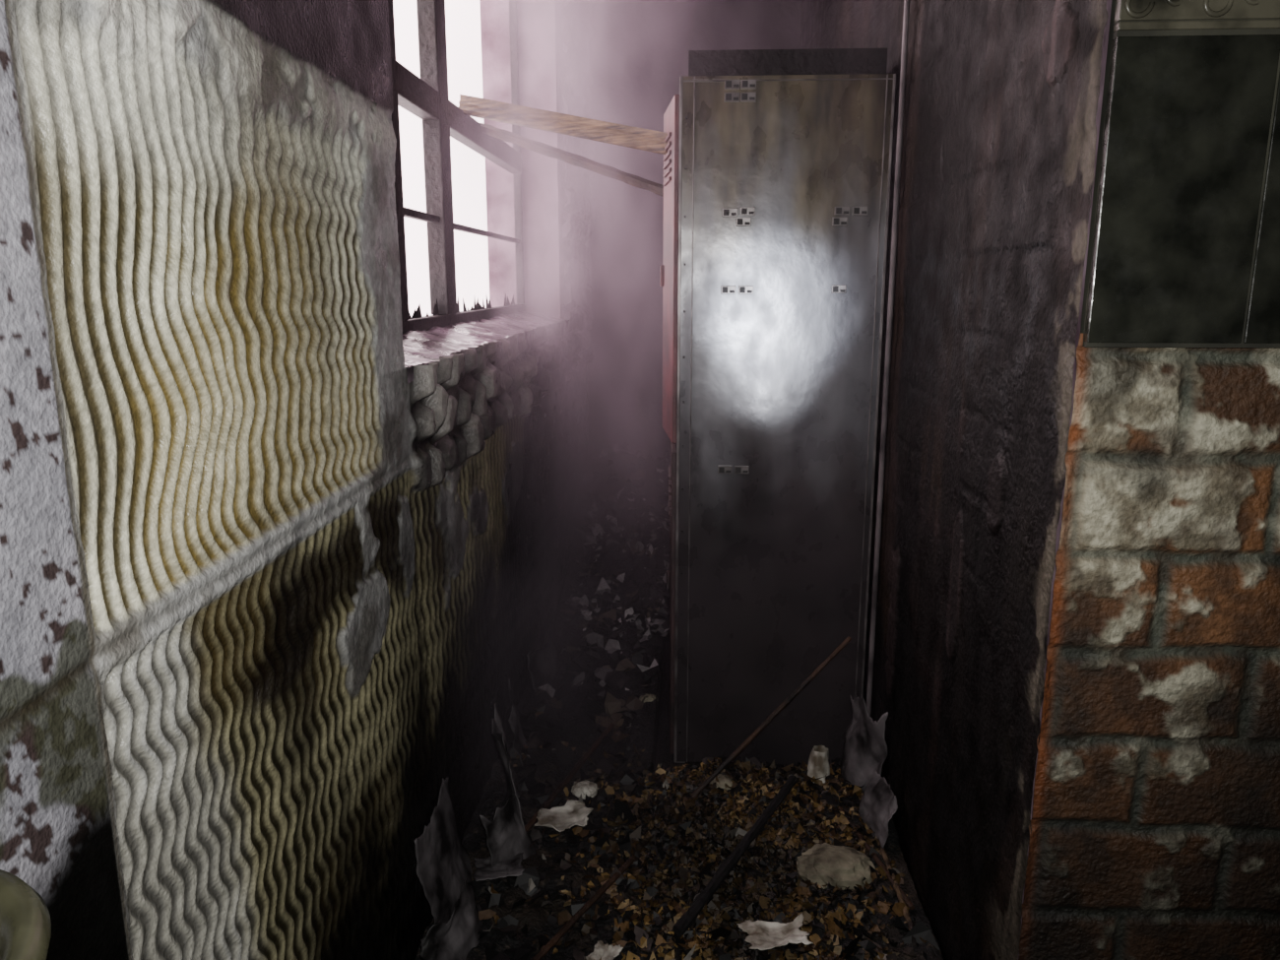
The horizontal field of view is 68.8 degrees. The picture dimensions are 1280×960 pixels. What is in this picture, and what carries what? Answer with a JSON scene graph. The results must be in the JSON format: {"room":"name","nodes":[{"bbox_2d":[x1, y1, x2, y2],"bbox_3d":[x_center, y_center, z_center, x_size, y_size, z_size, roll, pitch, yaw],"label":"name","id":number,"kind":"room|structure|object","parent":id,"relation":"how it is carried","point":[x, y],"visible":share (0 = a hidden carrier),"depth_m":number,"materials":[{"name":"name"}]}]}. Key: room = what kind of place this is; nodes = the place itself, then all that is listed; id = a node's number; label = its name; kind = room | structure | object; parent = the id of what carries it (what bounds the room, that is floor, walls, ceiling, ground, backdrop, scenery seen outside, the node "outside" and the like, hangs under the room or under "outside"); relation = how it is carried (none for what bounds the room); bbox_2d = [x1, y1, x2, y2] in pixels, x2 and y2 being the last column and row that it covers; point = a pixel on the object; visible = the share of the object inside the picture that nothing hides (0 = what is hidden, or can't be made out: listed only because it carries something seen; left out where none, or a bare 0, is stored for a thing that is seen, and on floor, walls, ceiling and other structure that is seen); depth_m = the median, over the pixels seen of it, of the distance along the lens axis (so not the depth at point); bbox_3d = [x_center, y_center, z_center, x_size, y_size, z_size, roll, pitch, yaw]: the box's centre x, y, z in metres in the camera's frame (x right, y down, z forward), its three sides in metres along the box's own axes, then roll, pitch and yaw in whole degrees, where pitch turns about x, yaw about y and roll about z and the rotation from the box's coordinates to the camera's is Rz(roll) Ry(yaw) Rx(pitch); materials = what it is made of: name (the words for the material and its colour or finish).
{"room":"abandoned locker room","nodes":[
{"label":"abandoned locker room","id":0,"kind":"room"},
{"bbox_2d":[0,0,595,959],"bbox_3d":[-0.425,-0.418,1.726,0.067,2.900,6.500,1,12,3],"label":"wall","id":1,"kind":"structure","parent":0,"point":[266,588],"depth_m":1.15,"materials":[{"name":"concrete"}]},
{"bbox_2d":[0,869,51,959],"bbox_3d":[-0.446,0.396,0.553,0.134,0.156,0.336,1,12,3],"label":"washbasin","id":2,"kind":"object","parent":1,"relation":"attached to","point":[25,918],"visible":1,"depth_m":0.64,"materials":[{"name":"ceramic"}]},
{"bbox_2d":[402,307,565,383],"bbox_3d":[-0.502,-0.463,2.902,0.267,0.103,2.286,1,12,3],"label":"window sill","id":3,"kind":"structure","parent":1,"relation":"attached to","point":[421,346],"depth_m":2.53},
{"bbox_2d":[402,304,525,333],"bbox_3d":[-0.567,-0.501,2.898,0.040,0.035,2.280,1,12,3],"label":"rail","id":4,"kind":"object","parent":3,"relation":"on","point":[426,323],"visible":0.44,"depth_m":2.82,"materials":[{"name":"brown wood"}]},
{"bbox_2d":[387,0,409,320],"bbox_3d":[-0.598,-1.110,2.156,0.044,1.465,0.060,1,12,3],"label":"mullion","id":5,"kind":"object","parent":4,"relation":"on","point":[395,114],"visible":0.28,"depth_m":2.24,"materials":[{"name":"brown wood"}]},
{"bbox_2d":[403,206,439,223],"bbox_3d":[-0.586,-0.701,2.478,0.024,0.020,0.410,1,12,3],"label":"muntin","id":6,"kind":"object","parent":5,"relation":"attached to","point":[408,213],"visible":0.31,"depth_m":2.46,"materials":[{"name":"brown wood"}]},
{"bbox_2d":[416,0,456,315],"bbox_3d":[-0.575,-1.203,2.595,0.052,1.465,0.110,1,12,3],"label":"mullion","id":7,"kind":"object","parent":4,"relation":"on","point":[431,22],"visible":0.97,"depth_m":2.62,"materials":[{"name":"wood"}]},
{"bbox_2d":[453,223,520,243],"bbox_3d":[-0.540,-0.876,3.334,0.020,0.017,1.200,1,12,3],"label":"muntin","id":8,"kind":"object","parent":7,"relation":"attached to","point":[457,226],"visible":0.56,"depth_m":3.23,"materials":[{"name":"brown wood"}]},
{"bbox_2d":[408,294,514,319],"bbox_3d":[-0.558,-0.586,3.095,0.001,0.060,1.616,1,12,3],"label":"shard","id":9,"kind":"object","parent":4,"relation":"on","point":[416,314],"visible":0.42,"depth_m":3.00},
{"bbox_2d":[479,0,568,319],"bbox_3d":[-0.615,-0.420,1.735,0.304,2.900,6.500,1,12,3],"label":"window reveal","id":10,"kind":"object","parent":1,"relation":"attached to","point":[541,26],"visible":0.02,"depth_m":3.91,"materials":[{"name":"paint"}]},
{"bbox_2d":[509,0,524,304],"bbox_3d":[-0.508,-1.468,3.838,0.030,1.465,0.035,1,12,3],"label":"window frame","id":11,"kind":"structure","parent":10,"relation":"attached to","point":[513,8],"depth_m":3.87,"materials":[{"name":"brown wood"}]},
{"bbox_2d":[390,57,521,173],"bbox_3d":[-0.567,-1.074,2.781,0.048,0.075,2.200,1,12,3],"label":"transom","id":12,"kind":"object","parent":11,"relation":"attached to","point":[416,96],"visible":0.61,"depth_m":2.75,"materials":[{"name":"brown wood"}]},
{"bbox_2d":[480,123,663,196],"bbox_3d":[-0.223,-1.013,2.945,0.730,0.269,0.044,7,14,31],"label":"batten","id":13,"kind":"object","parent":12,"relation":"attached to","point":[504,135],"visible":0.95,"depth_m":2.92,"materials":[{"name":"brown wood"}]},
{"bbox_2d":[658,642,669,708],"bbox_3d":[0.586,1.070,1.988,2.710,0.120,6.800,1,12,3],"label":"floor","id":14,"kind":"structure","parent":0,"point":[668,643],"depth_m":3.32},
{"bbox_2d":[415,450,943,959],"bbox_3d":[0.157,0.419,3.326,1.053,0.595,3.640,1,12,3],"label":"debris pile","id":15,"kind":"object","parent":14,"relation":"on","point":[653,732],"visible":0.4,"depth_m":2.62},
{"bbox_2d":[414,776,472,923],"bbox_3d":[-0.409,0.825,2.040,0.082,0.280,0.281,1,12,3],"label":"flake","id":16,"kind":"object","parent":15,"relation":"on","point":[443,865],"visible":0.8,"depth_m":2.00,"materials":[{"name":"grey paint"}]},
{"bbox_2d":[419,878,483,959],"bbox_3d":[-0.354,0.923,1.884,0.092,0.153,0.205,4,13,17],"label":"sheet","id":17,"kind":"object","parent":15,"relation":"on","point":[454,939],"visible":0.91,"depth_m":1.87,"materials":[{"name":"grey paper"}]},
{"bbox_2d":[472,852,524,881],"bbox_3d":[-0.321,0.882,2.130,0.116,0.020,0.078,-2,12,-8],"label":"paper","id":18,"kind":"object","parent":15,"relation":"on","point":[483,871],"visible":0.99,"depth_m":2.13,"materials":[{"name":"white paper"}]},
{"bbox_2d":[479,793,536,868],"bbox_3d":[-0.293,0.840,2.179,0.083,0.193,0.144,7,14,31],"label":"sheet","id":19,"kind":"object","parent":15,"relation":"on","point":[506,837],"visible":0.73,"depth_m":2.17,"materials":[{"name":"grey paper"}]},
{"bbox_2d":[491,702,527,841],"bbox_3d":[-0.330,0.741,2.301,0.064,0.334,0.214,-4,13,-17],"label":"sheet","id":20,"kind":"object","parent":15,"relation":"on","point":[498,734],"visible":0.67,"depth_m":2.24,"materials":[{"name":"grey paper"}]},
{"bbox_2d":[508,678,526,766],"bbox_3d":[-0.346,0.715,2.724,0.072,0.212,0.252,-2,12,-8],"label":"sheet","id":21,"kind":"object","parent":15,"relation":"on","point":[519,741],"visible":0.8,"depth_m":2.64,"materials":[{"name":"grey paper"}]},
{"bbox_2d":[534,799,593,831],"bbox_3d":[-0.190,0.841,2.339,0.158,0.027,0.125,-6,13,-25],"label":"paper","id":22,"kind":"object","parent":15,"relation":"on","point":[573,812],"visible":1,"depth_m":2.35,"materials":[{"name":"white paper"}]},
{"bbox_2d":[524,722,614,831],"bbox_3d":[-0.201,0.811,2.512,0.017,0.024,0.680,4,13,20],"label":"wooden lath","id":23,"kind":"object","parent":15,"relation":"on","point":[562,785],"visible":0.84,"depth_m":2.53,"materials":[{"name":"brown wood"}]},
{"bbox_2d":[530,856,635,959],"bbox_3d":[-0.117,0.923,2.019,0.015,0.017,0.394,7,14,30],"label":"wooden lath","id":24,"kind":"object","parent":15,"relation":"on","point":[625,865],"visible":1,"depth_m":2.00,"materials":[{"name":"brown wood"}]},
{"bbox_2d":[571,779,598,799],"bbox_3d":[-0.149,0.834,2.510,0.069,0.048,0.052,4,13,16],"label":"paper ball","id":25,"kind":"object","parent":15,"relation":"on","point":[585,787],"visible":0.97,"depth_m":2.50,"materials":[{"name":"paper"}]},
{"bbox_2d":[518,441,670,735],"bbox_3d":[0.097,0.291,3.906,0.873,0.599,2.346,1,12,3],"label":"debris","id":26,"kind":"object","parent":15,"relation":"on","point":[606,594],"visible":0.43,"depth_m":3.95,"materials":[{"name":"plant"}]},
{"bbox_2d":[585,940,623,959],"bbox_3d":[-0.075,0.948,1.864,0.064,0.016,0.084,5,13,24],"label":"paper","id":27,"kind":"object","parent":15,"relation":"on","point":[606,951],"visible":1,"depth_m":1.88,"materials":[{"name":"white paper"}]},
{"bbox_2d":[639,693,655,703],"bbox_3d":[0.029,0.717,3.068,0.063,0.034,0.047,1,12,3],"label":"chunk","id":28,"kind":"object","parent":15,"relation":"on","point":[652,697],"visible":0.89,"depth_m":3.06,"materials":[{"name":"beige stone"}]},
{"bbox_2d":[467,696,939,959],"bbox_3d":[0.111,0.855,2.380,1.048,0.109,1.321,1,12,3],"label":"debris","id":29,"kind":"object","parent":15,"relation":"on","point":[528,881],"visible":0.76,"depth_m":2.25,"materials":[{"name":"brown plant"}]},
{"bbox_2d":[490,748,919,959],"bbox_3d":[0.149,0.897,2.202,1.006,0.099,1.057,3,12,13],"label":"leaf litter","id":30,"kind":"object","parent":15,"relation":"on","point":[773,851],"visible":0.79,"depth_m":2.19,"materials":[{"name":"brown plant"}]},
{"bbox_2d":[672,774,797,937],"bbox_3d":[0.244,0.868,2.219,0.026,0.035,0.671,7,14,29],"label":"stick","id":31,"kind":"object","parent":30,"relation":"on","point":[683,924],"visible":1,"depth_m":2.15,"materials":[{"name":"brown wood"}]},
{"bbox_2d":[736,911,813,950],"bbox_3d":[0.279,0.934,1.924,0.147,0.026,0.088,-2,12,-8],"label":"paper","id":32,"kind":"object","parent":30,"relation":"on","point":[763,935],"visible":1,"depth_m":1.93,"materials":[{"name":"white paper"}]},
{"bbox_2d":[709,773,734,790],"bbox_3d":[0.221,0.828,2.550,0.076,0.047,0.063,1,12,3],"label":"chunk","id":33,"kind":"object","parent":15,"relation":"on","point":[723,779],"visible":0.61,"depth_m":2.53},
{"bbox_2d":[690,636,851,798],"bbox_3d":[0.360,0.638,2.531,0.503,0.371,0.014,-6,13,-25],"label":"wooden stick","id":34,"kind":"object","parent":15,"relation":"on","point":[848,639],"visible":0.99,"depth_m":2.52,"materials":[{"name":"brown wood"}]},
{"bbox_2d":[807,745,830,783],"bbox_3d":[0.489,0.787,2.576,0.073,0.100,0.073,-10,16,-40],"label":"paper cup","id":35,"kind":"object","parent":15,"relation":"on","point":[818,766],"visible":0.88,"depth_m":2.56,"materials":[{"name":"white paper"}]},
{"bbox_2d":[796,842,875,891],"bbox_3d":[0.451,0.894,2.161,0.177,0.078,0.142,1,12,3],"label":"chunk","id":36,"kind":"object","parent":15,"relation":"on","point":[823,864],"visible":0.89,"depth_m":2.12,"materials":[{"name":"beige stone"}]},
{"bbox_2d":[839,694,888,792],"bbox_3d":[0.587,0.720,2.508,0.064,0.291,0.182,-4,13,-19],"label":"sheet","id":37,"kind":"object","parent":15,"relation":"on","point":[864,749],"visible":0.83,"depth_m":2.50,"materials":[{"name":"grey paper"}]},
{"bbox_2d":[837,806,914,909],"bbox_3d":[0.549,0.881,2.205,0.013,0.019,0.410,-2,12,-9],"label":"wooden lath","id":38,"kind":"object","parent":15,"relation":"on","point":[878,862],"visible":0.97,"depth_m":2.16,"materials":[{"name":"brown wood"}]},
{"bbox_2d":[858,770,897,848],"bbox_3d":[0.580,0.821,2.275,0.045,0.189,0.154,-2,12,-8],"label":"sheet","id":39,"kind":"object","parent":15,"relation":"on","point":[878,802],"visible":0.81,"depth_m":2.26,"materials":[{"name":"grey paper"}]},
{"bbox_2d":[860,793,913,930],"bbox_3d":[0.574,0.881,2.194,0.013,0.015,0.540,0,12,2],"label":"wooden lath","id":40,"kind":"object","parent":15,"relation":"on","point":[906,914],"visible":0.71,"depth_m":2.06,"materials":[{"name":"brown wood"}]},
{"bbox_2d":[660,73,895,765],"bbox_3d":[0.362,-0.170,2.960,0.588,1.901,0.910,1,12,3],"label":"locker","id":41,"kind":"object","parent":14,"relation":"on","point":[777,187],"visible":0.98,"depth_m":2.50,"materials":[{"name":"metal"}]},
{"bbox_2d":[458,94,667,154],"bbox_3d":[-0.227,-1.036,2.720,0.732,0.219,0.051,7,14,29],"label":"batten","id":42,"kind":"object","parent":41,"relation":"on","point":[616,134],"visible":0.94,"depth_m":2.69,"materials":[{"name":"brown wood"}]},
{"bbox_2d":[688,48,887,75],"bbox_3d":[0.389,-1.117,2.664,0.500,0.073,0.590,1,12,3],"label":"tray","id":43,"kind":"object","parent":41,"relation":"on","point":[814,61],"visible":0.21,"depth_m":2.38,"materials":[{"name":"black metal"}]},
{"bbox_2d":[585,0,802,458],"bbox_3d":[0.685,-1.098,4.925,2.560,2.900,0.150,1,12,3],"label":"wall","id":44,"kind":"structure","parent":0,"point":[639,49],"depth_m":4.80,"materials":[{"name":"paint"}]},
{"bbox_2d":[800,0,1112,959],"bbox_3d":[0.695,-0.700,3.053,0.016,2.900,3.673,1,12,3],"label":"wall","id":45,"kind":"structure","parent":0,"point":[1001,96],"depth_m":1.74,"materials":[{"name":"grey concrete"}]},
{"bbox_2d":[866,0,910,716],"bbox_3d":[0.640,-0.554,2.366,0.014,2.900,0.014,1,12,3],"label":"conduit pipe","id":46,"kind":"object","parent":45,"relation":"attached to","point":[906,17],"visible":0.91,"depth_m":2.40,"materials":[{"name":"grey metal"}]},
{"bbox_2d":[1080,0,1279,347],"bbox_3d":[1.188,-0.954,1.092,1.160,1.588,0.025,1,12,3],"label":"window frame","id":47,"kind":"structure","parent":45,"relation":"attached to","point":[1112,35],"depth_m":1.23,"materials":[{"name":"metal"}]},
{"bbox_2d":[1084,34,1279,343],"bbox_3d":[1.187,-0.797,1.117,1.158,1.259,0.014,1,12,3],"label":"window pane","id":48,"kind":"structure","parent":47,"relation":"attached to","point":[1187,120],"depth_m":1.23,"materials":[{"name":"glass"}]},
{"bbox_2d":[1113,0,1279,32],"bbox_3d":[1.186,-0.606,1.157,1.160,0.081,0.016,1,12,3],"label":"border tiles","id":49,"kind":"object","parent":47,"relation":"attached to","point":[1241,12],"visible":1,"depth_m":1.18,"materials":[{"name":"tile"}]},
{"bbox_2d":[1124,0,1259,18],"bbox_3d":[1.182,-0.600,1.150,1.142,0.046,0.005,1,12,3],"label":"relief","id":50,"kind":"object","parent":49,"relation":"attached to","point":[1207,10],"depth_m":1.18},
{"bbox_2d":[1018,333,1279,959],"bbox_3d":[1.184,0.455,1.394,1.168,1.330,0.014,1,12,3],"label":"wall","id":51,"kind":"structure","parent":0,"point":[1155,821],"depth_m":1.38,"materials":[{"name":"brick"}]}
]}

